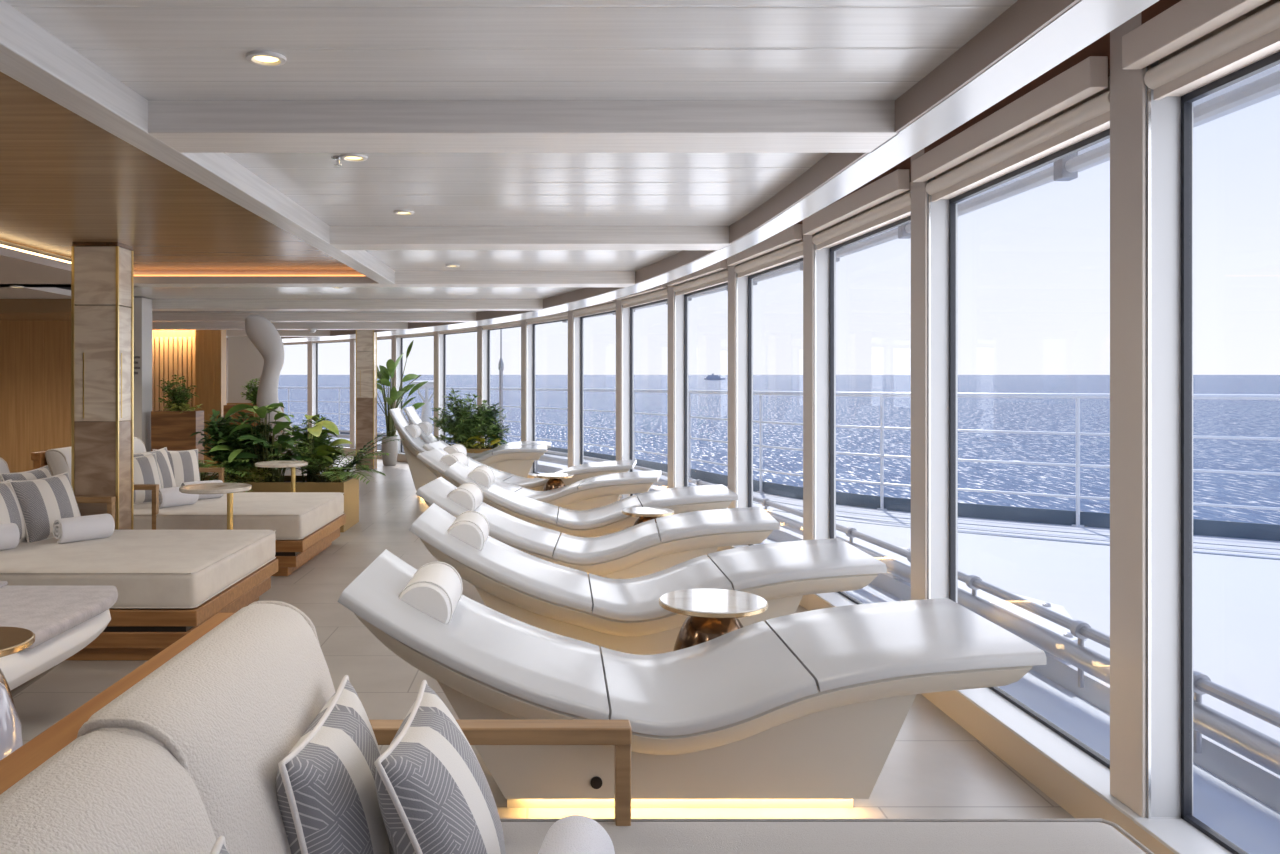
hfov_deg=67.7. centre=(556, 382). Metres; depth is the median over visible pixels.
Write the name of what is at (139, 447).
cushion
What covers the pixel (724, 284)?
window
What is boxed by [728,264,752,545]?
window mullion
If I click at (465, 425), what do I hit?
shrub
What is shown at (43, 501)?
striped pillow
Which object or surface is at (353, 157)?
recessed light
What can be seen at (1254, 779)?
curb
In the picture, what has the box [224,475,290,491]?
planter
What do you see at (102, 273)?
column
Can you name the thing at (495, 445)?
plant
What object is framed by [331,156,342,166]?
sprinkler
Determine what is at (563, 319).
window
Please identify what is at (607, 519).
lounger
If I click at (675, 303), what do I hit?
window mullion
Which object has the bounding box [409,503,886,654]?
lounger
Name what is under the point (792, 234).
roller blind
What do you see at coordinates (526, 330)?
window mullion
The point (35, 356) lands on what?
wall
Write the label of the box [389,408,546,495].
lounger
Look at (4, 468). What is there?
cushion
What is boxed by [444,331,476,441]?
window
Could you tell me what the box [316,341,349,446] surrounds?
window
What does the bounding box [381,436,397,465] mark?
plant pot
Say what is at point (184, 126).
beam
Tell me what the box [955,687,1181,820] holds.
sill
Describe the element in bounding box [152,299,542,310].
beam
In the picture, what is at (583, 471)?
lounger
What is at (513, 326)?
window
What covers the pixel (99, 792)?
cushion
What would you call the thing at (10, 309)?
trim
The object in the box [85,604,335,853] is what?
cushion
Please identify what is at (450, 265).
recessed light
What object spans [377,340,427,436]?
plant
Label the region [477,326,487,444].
window mullion
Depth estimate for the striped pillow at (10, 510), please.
5.77 m
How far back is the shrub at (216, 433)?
9.51 m
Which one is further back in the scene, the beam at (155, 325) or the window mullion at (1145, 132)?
the beam at (155, 325)
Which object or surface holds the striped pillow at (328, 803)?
on the daybed at (183, 752)
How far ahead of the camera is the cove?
8.10 m
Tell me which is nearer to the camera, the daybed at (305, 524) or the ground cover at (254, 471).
the daybed at (305, 524)
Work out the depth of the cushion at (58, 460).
7.14 m
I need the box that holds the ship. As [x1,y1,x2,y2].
[704,374,724,379]
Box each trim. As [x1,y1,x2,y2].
[0,0,395,284]
[0,299,70,320]
[152,337,194,410]
[282,0,1158,342]
[854,64,1279,243]
[922,690,1133,842]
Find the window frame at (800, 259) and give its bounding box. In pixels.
[740,220,802,545]
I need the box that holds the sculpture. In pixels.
[245,315,306,474]
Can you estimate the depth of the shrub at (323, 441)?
9.73 m
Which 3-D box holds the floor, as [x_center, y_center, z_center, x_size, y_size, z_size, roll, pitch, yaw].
[-3.869,1.480,10.250,11.462,0.060,24.060,0,0,0]
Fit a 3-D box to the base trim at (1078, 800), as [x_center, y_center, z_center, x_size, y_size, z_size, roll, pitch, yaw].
[1.807,1.383,3.647,0.221,0.133,1.607,0,0,0]
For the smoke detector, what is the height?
0.066 m
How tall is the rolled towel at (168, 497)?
0.180 m
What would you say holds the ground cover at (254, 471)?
on the planter at (285, 486)
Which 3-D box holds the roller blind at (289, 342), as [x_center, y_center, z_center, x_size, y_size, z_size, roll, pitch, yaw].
[-5.859,-0.943,20.688,1.164,0.195,1.020,0,0,0]
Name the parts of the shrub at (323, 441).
stem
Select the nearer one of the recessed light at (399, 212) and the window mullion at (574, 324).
the recessed light at (399, 212)
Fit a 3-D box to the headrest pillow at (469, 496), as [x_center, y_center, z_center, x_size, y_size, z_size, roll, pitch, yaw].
[-0.597,0.745,6.377,0.228,0.190,0.400,0,0,4]
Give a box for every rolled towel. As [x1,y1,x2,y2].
[0,523,19,549]
[53,514,114,543]
[159,486,198,507]
[181,480,222,498]
[538,815,614,853]
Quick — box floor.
[13,455,1073,817]
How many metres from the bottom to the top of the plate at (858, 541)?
0.116 m
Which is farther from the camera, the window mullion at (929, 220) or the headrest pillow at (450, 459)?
the headrest pillow at (450, 459)
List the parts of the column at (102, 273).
edge trim, edge trim, edge trim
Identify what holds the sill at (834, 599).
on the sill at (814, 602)
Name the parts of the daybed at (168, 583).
arm, arm post, mattress, frame, frame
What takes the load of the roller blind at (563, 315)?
attached to the window at (1269, 58)
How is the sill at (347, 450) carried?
on the floor
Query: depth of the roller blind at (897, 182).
5.15 m
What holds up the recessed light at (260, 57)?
in the ceiling at (162, 50)
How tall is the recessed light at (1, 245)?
0.012 m
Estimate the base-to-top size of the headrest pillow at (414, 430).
0.224 m
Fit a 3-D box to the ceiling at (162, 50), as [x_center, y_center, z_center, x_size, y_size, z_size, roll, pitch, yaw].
[-4.123,-0.983,9.220,10.754,0.054,22.000,0,0,0]
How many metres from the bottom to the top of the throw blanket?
0.074 m
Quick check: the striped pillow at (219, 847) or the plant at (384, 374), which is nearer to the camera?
the striped pillow at (219, 847)
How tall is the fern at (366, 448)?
0.567 m
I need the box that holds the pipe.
[299,431,1279,775]
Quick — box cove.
[134,276,378,283]
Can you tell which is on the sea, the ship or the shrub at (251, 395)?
the ship
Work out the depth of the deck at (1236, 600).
6.17 m
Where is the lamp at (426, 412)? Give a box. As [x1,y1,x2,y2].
[410,380,433,434]
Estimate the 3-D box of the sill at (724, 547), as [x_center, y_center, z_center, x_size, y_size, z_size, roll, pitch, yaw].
[1.344,1.383,8.426,0.492,0.133,1.610,0,0,0]
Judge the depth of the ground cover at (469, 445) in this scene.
13.78 m
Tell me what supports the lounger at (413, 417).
on the floor
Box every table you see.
[0,626,34,708]
[179,483,251,529]
[255,460,307,491]
[536,473,573,490]
[622,507,673,525]
[659,588,767,650]
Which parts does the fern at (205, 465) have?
stem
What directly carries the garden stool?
on the floor
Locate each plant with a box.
[209,402,305,481]
[226,434,311,481]
[280,414,351,481]
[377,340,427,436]
[434,434,456,443]
[466,435,501,448]
[478,433,506,448]
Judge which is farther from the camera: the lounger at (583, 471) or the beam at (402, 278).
the lounger at (583, 471)
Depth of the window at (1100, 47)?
3.84 m
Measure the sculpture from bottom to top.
2.348 m
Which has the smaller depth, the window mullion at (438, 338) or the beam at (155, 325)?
the beam at (155, 325)
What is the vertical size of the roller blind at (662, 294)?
0.195 m
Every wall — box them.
[0,321,70,472]
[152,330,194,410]
[195,330,225,467]
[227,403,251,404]
[228,337,263,402]
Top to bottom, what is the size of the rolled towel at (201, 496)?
0.180 m
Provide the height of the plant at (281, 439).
0.540 m
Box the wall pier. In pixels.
[134,297,151,451]
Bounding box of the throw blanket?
[0,581,117,649]
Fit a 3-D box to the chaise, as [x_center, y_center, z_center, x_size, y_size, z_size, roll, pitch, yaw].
[-2.450,1.220,3.370,1.000,0.460,1.960,0,0,0]
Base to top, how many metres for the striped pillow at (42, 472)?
0.471 m
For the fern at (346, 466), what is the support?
on the planter at (349, 487)
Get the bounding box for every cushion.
[0,459,9,481]
[0,731,215,853]
[46,447,70,481]
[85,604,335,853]
[134,438,146,452]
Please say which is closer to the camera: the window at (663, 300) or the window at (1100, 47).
the window at (1100, 47)
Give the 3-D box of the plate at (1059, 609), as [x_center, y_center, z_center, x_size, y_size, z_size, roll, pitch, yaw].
[2.426,1.212,4.930,0.464,0.116,1.403,0,0,0]
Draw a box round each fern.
[198,459,258,491]
[267,441,389,483]
[341,430,403,481]
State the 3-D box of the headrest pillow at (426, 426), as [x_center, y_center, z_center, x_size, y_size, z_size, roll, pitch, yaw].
[-1.818,0.614,13.290,0.208,0.224,0.400,0,0,0]
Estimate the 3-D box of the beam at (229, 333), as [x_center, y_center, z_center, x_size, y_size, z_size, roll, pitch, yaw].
[-6.041,-0.915,17.340,3.919,0.130,0.280,0,0,0]
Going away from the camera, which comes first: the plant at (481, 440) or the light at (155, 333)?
the plant at (481, 440)
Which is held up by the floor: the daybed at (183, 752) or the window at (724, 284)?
the daybed at (183, 752)
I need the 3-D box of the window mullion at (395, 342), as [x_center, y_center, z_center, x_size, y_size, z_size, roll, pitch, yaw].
[-3.010,-0.013,17.884,0.222,2.635,0.224,0,0,0]
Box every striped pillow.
[0,465,51,480]
[0,479,26,542]
[8,472,80,542]
[134,447,175,487]
[134,453,161,504]
[152,449,199,486]
[210,835,228,853]
[276,675,394,853]
[374,680,504,853]
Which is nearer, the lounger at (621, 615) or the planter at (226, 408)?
the lounger at (621, 615)
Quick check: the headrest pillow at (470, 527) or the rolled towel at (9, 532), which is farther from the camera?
the rolled towel at (9, 532)
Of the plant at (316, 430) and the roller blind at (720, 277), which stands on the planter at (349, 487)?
the plant at (316, 430)
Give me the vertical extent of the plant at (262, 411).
0.847 m
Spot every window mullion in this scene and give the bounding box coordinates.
[226,338,227,404]
[307,341,315,431]
[350,339,355,447]
[391,335,400,452]
[434,331,445,442]
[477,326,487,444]
[521,319,532,472]
[568,309,583,467]
[616,299,633,497]
[668,284,687,487]
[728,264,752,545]
[803,232,835,539]
[911,148,957,602]
[1110,12,1192,818]
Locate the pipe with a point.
(1250, 743)
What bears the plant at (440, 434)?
in the planter at (489, 448)
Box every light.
[0,244,70,263]
[134,275,364,275]
[246,50,286,65]
[340,153,367,161]
[394,210,413,214]
[446,264,459,266]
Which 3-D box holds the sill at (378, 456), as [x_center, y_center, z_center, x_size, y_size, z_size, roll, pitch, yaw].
[-3.485,1.383,18.425,1.192,0.133,1.343,0,0,0]
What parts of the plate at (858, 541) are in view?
plate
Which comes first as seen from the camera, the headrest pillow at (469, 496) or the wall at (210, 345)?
the headrest pillow at (469, 496)
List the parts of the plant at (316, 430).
stem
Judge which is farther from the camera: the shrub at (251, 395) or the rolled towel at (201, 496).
the shrub at (251, 395)
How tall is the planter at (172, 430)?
1.135 m
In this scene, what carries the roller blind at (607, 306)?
attached to the window at (1269, 58)
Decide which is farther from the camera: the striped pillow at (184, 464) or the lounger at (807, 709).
the striped pillow at (184, 464)
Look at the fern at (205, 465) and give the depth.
9.23 m
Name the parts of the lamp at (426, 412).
post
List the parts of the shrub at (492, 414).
stem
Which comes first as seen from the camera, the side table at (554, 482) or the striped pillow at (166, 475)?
the striped pillow at (166, 475)
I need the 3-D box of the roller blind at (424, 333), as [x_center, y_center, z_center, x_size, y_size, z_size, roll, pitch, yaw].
[-2.589,-0.943,17.195,0.958,0.195,1.213,0,0,0]
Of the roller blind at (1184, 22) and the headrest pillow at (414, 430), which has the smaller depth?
the roller blind at (1184, 22)
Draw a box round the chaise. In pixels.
[0,609,110,696]
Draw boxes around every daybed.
[0,457,277,659]
[0,601,1153,853]
[31,437,345,575]
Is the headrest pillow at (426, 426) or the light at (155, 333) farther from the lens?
the light at (155, 333)
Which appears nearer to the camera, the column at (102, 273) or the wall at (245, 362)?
the column at (102, 273)
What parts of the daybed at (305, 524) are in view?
frame, arm, arm post, arm, arm post, mattress, frame, frame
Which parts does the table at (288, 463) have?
stem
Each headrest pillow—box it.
[399,561,462,623]
[405,424,420,438]
[419,421,432,434]
[440,452,468,466]
[443,444,466,455]
[447,482,482,510]
[447,511,489,549]
[467,465,494,487]
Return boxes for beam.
[1,271,634,286]
[148,101,898,152]
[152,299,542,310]
[152,313,475,321]
[152,322,407,329]
[226,330,329,336]
[330,226,730,249]
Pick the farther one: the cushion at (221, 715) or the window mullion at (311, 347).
the window mullion at (311, 347)
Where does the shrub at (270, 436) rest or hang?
on the planter at (285, 486)
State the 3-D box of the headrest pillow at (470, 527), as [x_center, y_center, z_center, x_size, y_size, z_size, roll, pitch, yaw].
[-0.440,0.745,4.925,0.228,0.190,0.400,0,0,0]
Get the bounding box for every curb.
[329,440,1279,811]
[667,479,1279,559]
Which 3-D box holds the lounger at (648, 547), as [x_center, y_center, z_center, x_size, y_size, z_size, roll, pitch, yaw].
[0.261,1.053,6.230,2.240,0.794,0.774,0,0,4]
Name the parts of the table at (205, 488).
stem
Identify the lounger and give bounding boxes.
[337,550,1046,807]
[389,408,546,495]
[403,406,550,477]
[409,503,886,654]
[416,477,779,578]
[417,448,661,510]
[422,441,636,490]
[445,461,737,537]
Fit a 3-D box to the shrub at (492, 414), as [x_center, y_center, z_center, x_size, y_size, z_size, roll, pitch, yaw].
[-0.930,0.648,13.946,0.526,0.768,0.366,0,0,0]
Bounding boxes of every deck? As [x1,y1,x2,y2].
[327,437,1279,741]
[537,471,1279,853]
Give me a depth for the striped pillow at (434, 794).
1.71 m
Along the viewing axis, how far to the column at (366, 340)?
15.95 m
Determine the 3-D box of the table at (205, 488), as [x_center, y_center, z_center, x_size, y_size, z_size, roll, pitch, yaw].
[-2.420,1.091,6.740,0.484,0.718,0.484,0,0,0]
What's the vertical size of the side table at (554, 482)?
0.512 m
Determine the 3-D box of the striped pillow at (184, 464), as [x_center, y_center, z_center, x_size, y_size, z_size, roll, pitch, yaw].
[-3.300,0.781,8.279,0.289,0.477,0.448,0,0,40]
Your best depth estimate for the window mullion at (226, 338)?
22.12 m
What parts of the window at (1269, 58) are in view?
washing rail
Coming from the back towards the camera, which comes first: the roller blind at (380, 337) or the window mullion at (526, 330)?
the roller blind at (380, 337)
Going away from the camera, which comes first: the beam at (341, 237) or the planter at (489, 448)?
the beam at (341, 237)
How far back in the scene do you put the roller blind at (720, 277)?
8.36 m
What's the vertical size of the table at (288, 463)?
0.705 m
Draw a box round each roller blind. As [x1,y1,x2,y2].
[283,342,306,344]
[313,339,349,342]
[354,336,390,340]
[396,332,433,337]
[438,326,476,333]
[482,320,520,329]
[526,311,567,324]
[572,299,615,317]
[615,283,667,307]
[667,258,727,295]
[727,224,802,277]
[802,169,910,249]
[912,56,1109,201]
[1122,0,1279,99]
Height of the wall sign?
0.200 m
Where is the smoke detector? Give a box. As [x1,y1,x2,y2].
[308,328,316,332]
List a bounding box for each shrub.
[155,374,198,407]
[189,409,273,481]
[240,377,259,404]
[244,423,292,468]
[287,415,345,481]
[429,388,504,445]
[480,402,510,445]
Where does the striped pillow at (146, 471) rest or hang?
on the daybed at (305, 524)
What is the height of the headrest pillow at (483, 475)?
0.190 m
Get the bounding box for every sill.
[335,448,352,454]
[353,449,381,458]
[397,454,406,461]
[716,546,730,551]
[731,547,807,609]
[808,594,832,610]
[814,592,856,606]
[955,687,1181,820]
[1134,819,1231,853]
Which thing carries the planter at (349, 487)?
on the floor
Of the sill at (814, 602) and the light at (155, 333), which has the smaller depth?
the sill at (814, 602)
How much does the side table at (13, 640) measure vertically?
0.600 m
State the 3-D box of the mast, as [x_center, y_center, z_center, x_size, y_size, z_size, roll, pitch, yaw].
[-1.030,-0.205,17.500,0.100,2.950,0.095,0,0,0]
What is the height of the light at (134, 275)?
0.016 m
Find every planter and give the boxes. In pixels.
[151,411,203,474]
[223,404,283,471]
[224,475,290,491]
[296,475,358,531]
[466,447,491,452]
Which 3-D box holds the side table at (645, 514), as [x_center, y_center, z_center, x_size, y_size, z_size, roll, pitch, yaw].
[0.670,1.194,7.000,0.386,0.512,0.386,0,0,0]
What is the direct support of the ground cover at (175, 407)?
in the planter at (172, 430)
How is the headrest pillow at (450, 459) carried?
on the lounger at (602, 490)
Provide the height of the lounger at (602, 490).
0.794 m
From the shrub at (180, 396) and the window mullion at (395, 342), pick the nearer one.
the shrub at (180, 396)
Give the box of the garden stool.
[0,682,22,760]
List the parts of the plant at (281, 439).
stem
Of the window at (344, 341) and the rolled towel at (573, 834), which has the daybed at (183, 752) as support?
the rolled towel at (573, 834)
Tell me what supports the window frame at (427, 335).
on the sill
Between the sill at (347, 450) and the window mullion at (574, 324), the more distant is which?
the sill at (347, 450)
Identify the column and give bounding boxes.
[71,242,133,529]
[356,330,376,468]
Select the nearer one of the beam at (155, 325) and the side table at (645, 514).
the side table at (645, 514)
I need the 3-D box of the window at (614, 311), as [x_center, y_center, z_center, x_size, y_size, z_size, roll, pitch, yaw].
[0.537,-0.022,11.536,0.686,2.655,1.562,0,0,0]
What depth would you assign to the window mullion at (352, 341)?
19.02 m
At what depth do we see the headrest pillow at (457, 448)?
10.39 m
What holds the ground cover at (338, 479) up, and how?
on the planter at (349, 487)
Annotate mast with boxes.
[498,329,503,443]
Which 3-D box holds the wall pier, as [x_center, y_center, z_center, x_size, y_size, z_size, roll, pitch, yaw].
[-4.675,0.250,10.685,0.130,2.400,0.270,0,0,0]
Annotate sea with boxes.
[278,375,1279,524]
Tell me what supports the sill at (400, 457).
on the floor
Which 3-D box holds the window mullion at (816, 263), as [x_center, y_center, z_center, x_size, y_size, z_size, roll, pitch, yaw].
[1.694,-0.013,6.131,0.171,2.635,0.184,0,0,0]
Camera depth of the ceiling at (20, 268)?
7.58 m
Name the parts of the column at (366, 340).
edge trim, edge trim, edge trim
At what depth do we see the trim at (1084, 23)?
3.08 m
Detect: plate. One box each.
[838,536,910,578]
[958,581,1085,649]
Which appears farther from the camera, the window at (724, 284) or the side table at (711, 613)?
the window at (724, 284)
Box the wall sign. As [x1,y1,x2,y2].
[134,356,139,373]
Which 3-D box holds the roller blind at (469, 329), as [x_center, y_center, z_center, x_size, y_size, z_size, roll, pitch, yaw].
[-1.676,-0.943,15.881,0.882,0.195,1.259,0,0,0]
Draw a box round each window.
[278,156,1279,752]
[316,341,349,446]
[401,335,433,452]
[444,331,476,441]
[488,326,520,443]
[533,319,567,473]
[554,0,1279,853]
[580,300,615,463]
[625,286,667,495]
[678,266,727,486]
[924,32,1109,768]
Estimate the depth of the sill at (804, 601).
6.12 m
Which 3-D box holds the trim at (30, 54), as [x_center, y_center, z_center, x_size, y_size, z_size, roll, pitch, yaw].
[-1.455,-0.914,3.210,0.130,0.131,9.980,0,0,0]
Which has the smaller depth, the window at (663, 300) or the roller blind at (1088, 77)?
the roller blind at (1088, 77)
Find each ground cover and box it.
[164,402,201,412]
[224,461,278,481]
[317,464,346,481]
[448,442,492,452]
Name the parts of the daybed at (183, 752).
frame, arm, arm post, mattress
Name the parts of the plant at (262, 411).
stem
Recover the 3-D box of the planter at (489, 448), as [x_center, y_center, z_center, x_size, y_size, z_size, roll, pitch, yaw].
[-1.400,1.200,13.910,1.100,0.500,0.380,0,0,0]
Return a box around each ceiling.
[0,0,1017,337]
[0,247,137,307]
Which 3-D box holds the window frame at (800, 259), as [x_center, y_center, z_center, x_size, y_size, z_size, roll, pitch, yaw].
[1.605,-0.022,6.850,0.367,2.655,1.607,0,0,0]
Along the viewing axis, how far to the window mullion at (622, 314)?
10.78 m
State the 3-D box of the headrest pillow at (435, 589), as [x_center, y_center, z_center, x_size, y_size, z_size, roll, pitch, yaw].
[-0.440,0.745,3.475,0.228,0.190,0.400,0,0,0]

